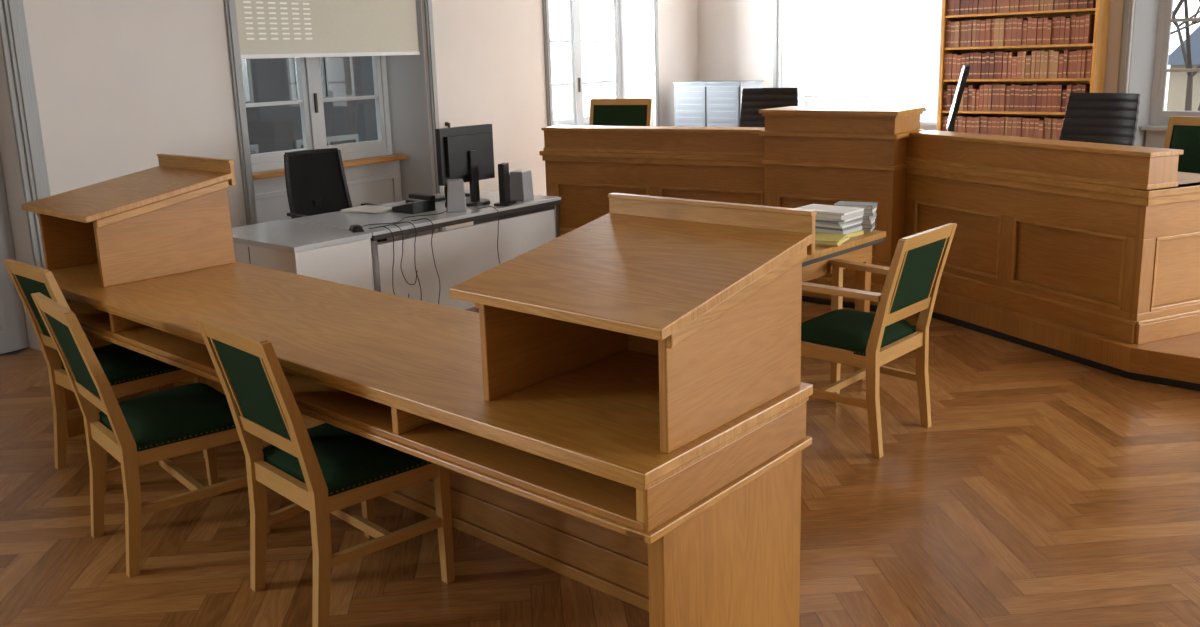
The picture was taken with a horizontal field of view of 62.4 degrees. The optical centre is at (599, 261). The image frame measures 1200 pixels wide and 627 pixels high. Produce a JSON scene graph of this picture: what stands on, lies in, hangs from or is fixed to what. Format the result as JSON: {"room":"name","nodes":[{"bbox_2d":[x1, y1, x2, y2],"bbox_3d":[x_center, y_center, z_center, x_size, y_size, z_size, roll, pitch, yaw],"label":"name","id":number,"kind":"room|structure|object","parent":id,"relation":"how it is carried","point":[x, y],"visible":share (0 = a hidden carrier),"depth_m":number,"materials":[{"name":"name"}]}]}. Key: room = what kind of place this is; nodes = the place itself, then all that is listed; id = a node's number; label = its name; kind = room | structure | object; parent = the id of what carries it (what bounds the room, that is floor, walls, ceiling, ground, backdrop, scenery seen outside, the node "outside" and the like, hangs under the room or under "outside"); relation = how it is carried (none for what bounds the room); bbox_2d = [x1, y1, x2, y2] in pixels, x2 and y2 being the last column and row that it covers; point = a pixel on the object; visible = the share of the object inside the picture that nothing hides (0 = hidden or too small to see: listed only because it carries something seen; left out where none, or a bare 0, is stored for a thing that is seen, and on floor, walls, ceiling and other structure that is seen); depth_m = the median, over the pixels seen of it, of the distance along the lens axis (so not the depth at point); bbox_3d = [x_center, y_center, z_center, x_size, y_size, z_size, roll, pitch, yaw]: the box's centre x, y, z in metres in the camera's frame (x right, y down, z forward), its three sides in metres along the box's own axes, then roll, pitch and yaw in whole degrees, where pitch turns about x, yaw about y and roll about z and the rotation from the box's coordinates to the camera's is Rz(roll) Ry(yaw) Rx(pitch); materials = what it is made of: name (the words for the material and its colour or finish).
{"room":"courtroom","nodes":[
{"label":"courtroom","id":0,"kind":"room"},
{"bbox_2d":[0,0,697,350],"bbox_3d":[-3.979,-0.957,5.027,0.500,3.300,17.370,6,14,34],"label":"wall","id":1,"kind":"structure","parent":0,"point":[120,85],"depth_m":6.42,"materials":[{"name":"paint"}]},
{"bbox_2d":[0,0,50,353],"bbox_3d":[-3.810,-0.525,5.087,0.310,2.420,1.740,6,14,34],"label":"door","id":2,"kind":"structure","parent":1,"relation":"in","point":[13,28],"depth_m":5.66,"materials":[{"name":"paint"}]},
{"bbox_2d":[224,0,445,243],"bbox_3d":[-2.129,-1.411,7.620,0.534,3.025,1.950,6,14,34],"label":"window","id":3,"kind":"structure","parent":1,"relation":"in","point":[394,166],"depth_m":8.16,"materials":[{"name":"paint"}]},
{"bbox_2d":[235,0,419,58],"bbox_3d":[-2.007,-2.167,7.348,0.071,1.263,1.740,6,14,34],"label":"roller blind","id":4,"kind":"object","parent":3,"relation":"attached to","point":[266,28],"visible":0.99,"depth_m":7.35,"materials":[{"name":"fabric"}]},
{"bbox_2d":[542,0,659,126],"bbox_3d":[-0.135,-2.054,10.424,0.534,3.025,2.050,6,14,34],"label":"window","id":5,"kind":"structure","parent":1,"relation":"in","point":[630,20],"depth_m":11.00,"materials":[{"name":"paint"}]},
{"bbox_2d":[0,301,1199,626],"bbox_3d":[-0.048,0.615,5.132,18.468,0.050,15.800,-2,12,0],"label":"floor","id":6,"kind":"structure","parent":0,"point":[1042,489],"depth_m":3.44,"materials":[{"name":"brown wood"}]},
{"bbox_2d":[3,259,206,490],"bbox_3d":[-2.007,0.408,4.067,0.494,0.904,0.550,8,15,40],"label":"chair","id":7,"kind":"object","parent":6,"relation":"on","point":[130,374],"visible":0.49,"depth_m":3.99,"materials":[{"name":"brown wood"}]},
{"bbox_2d":[31,292,270,577],"bbox_3d":[-1.541,0.529,3.418,0.550,0.904,0.494,-12,16,-41],"label":"chair","id":8,"kind":"object","parent":6,"relation":"on","point":[160,427],"visible":0.91,"depth_m":3.31,"materials":[{"name":"brown wood"}]},
{"bbox_2d":[232,220,373,289],"bbox_3d":[-1.713,0.191,5.520,0.872,0.720,0.482,8,15,39],"label":"base cabinet","id":9,"kind":"object","parent":6,"relation":"on","point":[343,256],"visible":0.23,"depth_m":5.26,"materials":[{"name":"white laminate"}]},
{"bbox_2d":[195,317,454,626],"bbox_3d":[-0.834,0.586,3.042,0.494,0.904,0.550,10,16,44],"label":"chair","id":10,"kind":"object","parent":6,"relation":"on","point":[324,469],"visible":0.79,"depth_m":2.92,"materials":[{"name":"brown wood"}]},
{"bbox_2d":[284,148,386,241],"bbox_3d":[-1.789,-0.222,6.716,0.621,1.040,0.673,-11,15,-39],"label":"office chair","id":11,"kind":"object","parent":6,"relation":"on","point":[315,179],"visible":0.48,"depth_m":6.88,"materials":[{"name":"black"}]},
{"bbox_2d":[21,153,816,626],"bbox_3d":[-0.994,0.334,3.490,3.512,1.223,0.722,8,15,40],"label":"table","id":12,"kind":"object","parent":6,"relation":"on","point":[620,413],"visible":0.84,"depth_m":2.59,"materials":[{"name":"brown wood"}]},
{"bbox_2d":[285,190,560,309],"bbox_3d":[-1.055,0.013,6.279,0.840,0.720,1.530,8,15,39],"label":"desk","id":13,"kind":"object","parent":6,"relation":"on","point":[461,254],"visible":0.41,"depth_m":5.90,"materials":[{"name":"grey laminate"}]},
{"bbox_2d":[349,225,363,232],"bbox_3d":[-1.336,-0.185,5.425,0.060,0.032,0.100,-8,13,-26],"label":"computer mouse","id":14,"kind":"object","parent":13,"relation":"on","point":[353,228],"depth_m":5.39,"materials":[{"name":"black plastic"}]},
{"bbox_2d":[340,205,391,213],"bbox_3d":[-1.435,-0.326,6.170,0.328,0.011,0.259,4,13,24],"label":"loose papers","id":15,"kind":"object","parent":13,"relation":"on","point":[365,208],"visible":0.86,"depth_m":6.13,"materials":[{"name":"white paper"}]},
{"bbox_2d":[392,193,435,213],"bbox_3d":[-1.140,-0.358,6.072,0.210,0.095,0.180,8,15,39],"label":"desk phone","id":16,"kind":"object","parent":13,"relation":"on","point":[416,207],"visible":1,"depth_m":6.03,"materials":[{"name":"black plastic"}]},
{"bbox_2d":[362,206,499,303],"bbox_3d":[-0.965,0.050,5.871,0.265,0.673,1.023,8,15,39],"label":"cables","id":17,"kind":"object","parent":13,"relation":"on","point":[394,223],"depth_m":5.60,"materials":[{"name":"black rubber"}]},
{"bbox_2d":[406,192,469,202],"bbox_3d":[-1.069,-0.428,6.568,0.150,0.026,0.440,8,15,39],"label":"keyboard","id":18,"kind":"object","parent":13,"relation":"on","point":[438,197],"visible":0.35,"depth_m":6.49,"materials":[{"name":"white plastic"}]},
{"bbox_2d":[444,179,466,212],"bbox_3d":[-0.882,-0.404,6.025,0.126,0.190,0.120,-4,12,-11],"label":"speaker","id":19,"kind":"object","parent":13,"relation":"on","point":[454,191],"visible":1,"depth_m":5.97},
{"bbox_2d":[435,124,494,206],"bbox_3d":[-0.826,-0.612,6.278,0.240,0.490,0.450,8,15,39],"label":"computer monitor","id":20,"kind":"object","parent":13,"relation":"on","point":[466,153],"depth_m":6.23,"materials":[{"name":"black plastic"}]},
{"bbox_2d":[494,163,515,205],"bbox_3d":[-0.602,-0.490,6.223,0.100,0.260,0.140,2,12,17],"label":"station","id":21,"kind":"object","parent":13,"relation":"on","point":[503,168],"visible":1,"depth_m":6.19,"materials":[{"name":"black plastic"}]},
{"bbox_2d":[509,170,533,200],"bbox_3d":[-0.514,-0.496,6.413,0.126,0.190,0.120,5,13,28],"label":"speaker","id":22,"kind":"object","parent":13,"relation":"on","point":[521,186],"visible":0.98,"depth_m":6.37},
{"bbox_2d":[673,80,763,126],"bbox_3d":[1.306,-1.336,10.975,0.900,1.310,0.446,9,16,41],"label":"filing cabinet","id":23,"kind":"object","parent":6,"relation":"on","point":[696,103],"visible":0.32,"depth_m":10.71,"materials":[{"name":"grey metal"}]},
{"bbox_2d":[801,230,885,380],"bbox_3d":[0.699,0.211,5.002,1.200,0.750,0.760,9,16,43],"label":"side table","id":24,"kind":"object","parent":6,"relation":"on","point":[858,248],"visible":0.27,"depth_m":4.63,"materials":[{"name":"brown wood"}]},
{"bbox_2d":[797,204,863,236],"bbox_3d":[1.095,-0.196,4.756,0.291,0.123,0.220,9,16,43],"label":"stack","id":25,"kind":"object","parent":24,"relation":"on","point":[832,219],"visible":0.74,"depth_m":4.67,"materials":[{"name":"paper"}]},
{"bbox_2d":[815,233,849,246],"bbox_3d":[0.997,-0.105,4.570,0.264,0.027,0.200,6,14,32],"label":"stack","id":26,"kind":"object","parent":24,"relation":"on","point":[821,239],"visible":0.57,"depth_m":4.50,"materials":[{"name":"paper"}]},
{"bbox_2d":[834,201,877,231],"bbox_3d":[1.254,-0.225,4.864,0.194,0.126,0.141,4,13,26],"label":"stack","id":27,"kind":"object","parent":24,"relation":"on","point":[869,215],"visible":0.52,"depth_m":4.80,"materials":[{"name":"paper"}]},
{"bbox_2d":[801,223,956,457],"bbox_3d":[1.114,0.285,4.209,0.590,0.904,0.540,9,16,43],"label":"wooden armchair","id":28,"kind":"object","parent":6,"relation":"on","point":[867,341],"visible":0.86,"depth_m":4.07,"materials":[{"name":"brown wood"}]},
{"bbox_2d":[802,277,1199,390],"bbox_3d":[2.918,0.042,6.940,7.982,0.160,3.605,9,16,43],"label":"platform","id":29,"kind":"object","parent":6,"relation":"on","point":[1175,361],"visible":0.2,"depth_m":5.13,"materials":[{"name":"brown wood"}]},
{"bbox_2d":[589,98,652,125],"bbox_3d":[0.060,-0.816,8.400,0.640,1.094,0.619,4,13,27],"label":"armchair","id":30,"kind":"object","parent":29,"relation":"on","point":[628,111],"visible":0.15,"depth_m":8.53,"materials":[{"name":"brown wood"}]},
{"bbox_2d":[739,88,797,126],"bbox_3d":[1.311,-0.807,8.005,0.621,1.158,0.670,3,13,22],"label":"leather office chair","id":31,"kind":"object","parent":29,"relation":"on","point":[754,100],"visible":0.22,"depth_m":8.21,"materials":[{"name":"black leather"}]},
{"bbox_2d":[539,106,1199,343],"bbox_3d":[1.575,-0.482,6.611,4.743,1.080,1.353,10,16,43],"label":"bench","id":32,"kind":"object","parent":29,"relation":"on","point":[1102,239],"visible":0.7,"depth_m":5.76,"materials":[{"name":"brown wood"}]},
{"bbox_2d":[946,65,969,131],"bbox_3d":[2.275,-0.983,6.434,0.208,0.570,0.400,2,12,18],"label":"screen","id":33,"kind":"object","parent":32,"relation":"on","point":[965,70],"visible":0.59,"depth_m":6.24,"materials":[{"name":"black plastic"}]},
{"bbox_2d":[1059,93,1140,145],"bbox_3d":[2.904,-0.449,6.101,0.730,1.138,0.621,-10,14,-34],"label":"leather office chair","id":34,"kind":"object","parent":29,"relation":"on","point":[1106,118],"visible":0.24,"depth_m":6.20,"materials":[{"name":"black leather"}]},
{"bbox_2d":[1163,116,1199,173],"bbox_3d":[3.512,-0.354,5.950,0.619,0.984,0.600,-10,14,-34],"label":"armchair","id":35,"kind":"object","parent":29,"relation":"on","point":[1183,132],"visible":0.15,"depth_m":6.12,"materials":[{"name":"brown wood"}]},
{"bbox_2d":[937,0,1110,130],"bbox_3d":[3.913,-1.780,9.243,1.420,2.730,0.335,9,16,41],"label":"bookcase","id":36,"kind":"object","parent":6,"relation":"on","point":[1101,12],"visible":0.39,"depth_m":9.11,"materials":[{"name":"brown wood"}]},
{"bbox_2d":[942,0,1095,139],"bbox_3d":[3.896,-1.678,9.247,1.323,2.369,0.237,9,16,41],"label":"books","id":37,"kind":"object","parent":36,"relation":"in","point":[1021,97],"visible":0.54,"depth_m":9.13,"materials":[{"name":"leather"}]},
{"bbox_2d":[697,0,1134,92],"bbox_3d":[4.860,-2.033,8.927,10.350,3.300,0.500,9,16,41],"label":"wall","id":38,"kind":"structure","parent":0,"point":[735,37],"depth_m":11.38,"materials":[{"name":"paint"}]},
{"bbox_2d":[773,0,941,130],"bbox_3d":[2.866,-2.199,10.685,2.000,3.025,0.534,9,16,41],"label":"window","id":39,"kind":"structure","parent":38,"relation":"in","point":[793,11],"depth_m":11.13,"materials":[{"name":"paint"}]},
{"bbox_2d":[804,0,940,97],"bbox_3d":[2.913,-2.698,10.645,1.580,1.845,0.061,9,16,41],"label":"projection screen","id":40,"kind":"object","parent":39,"relation":"attached to","point":[854,48],"visible":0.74,"depth_m":10.69,"materials":[{"name":"white fabric"}]},
{"bbox_2d":[1117,0,1199,147],"bbox_3d":[5.558,-1.788,8.323,2.050,3.025,0.534,9,16,41],"label":"window","id":41,"kind":"structure","parent":38,"relation":"in","point":[1152,22],"depth_m":8.89,"materials":[{"name":"paint"}]},
{"label":"outside","id":42,"kind":"structure","parent":0,"visible":0},
{"bbox_3d":[15.098,3.036,21.153,90.000,0.200,80.000,-2,12,0],"label":"ground","id":43,"kind":"structure","parent":42,"visible":0},
{"bbox_2d":[241,56,377,153],"bbox_3d":[-4.681,-1.699,9.432,0.450,11.000,9.300,6,14,34],"label":"window glass","id":44,"kind":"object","parent":43,"relation":"on","point":[277,127],"visible":0.12,"depth_m":11.03,"materials":[{"name":"clear glass"}]},
{"bbox_2d":[1166,26,1199,110],"bbox_3d":[24.047,-2.869,26.878,14.400,8.500,8.400,9,16,41],"label":"neighbouring house","id":45,"kind":"structure","parent":43,"relation":"on","point":[1176,98],"depth_m":28.11,"materials":[{"name":"paint"}]},
{"bbox_2d":[1171,0,1199,110],"bbox_3d":[7.563,-0.654,14.778,5.116,10.060,7.606,9,16,41],"label":"bare tree","id":46,"kind":"object","parent":43,"relation":"on","point":[1187,57],"visible":0.1,"depth_m":14.89,"materials":[{"name":"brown plant"}]}
]}

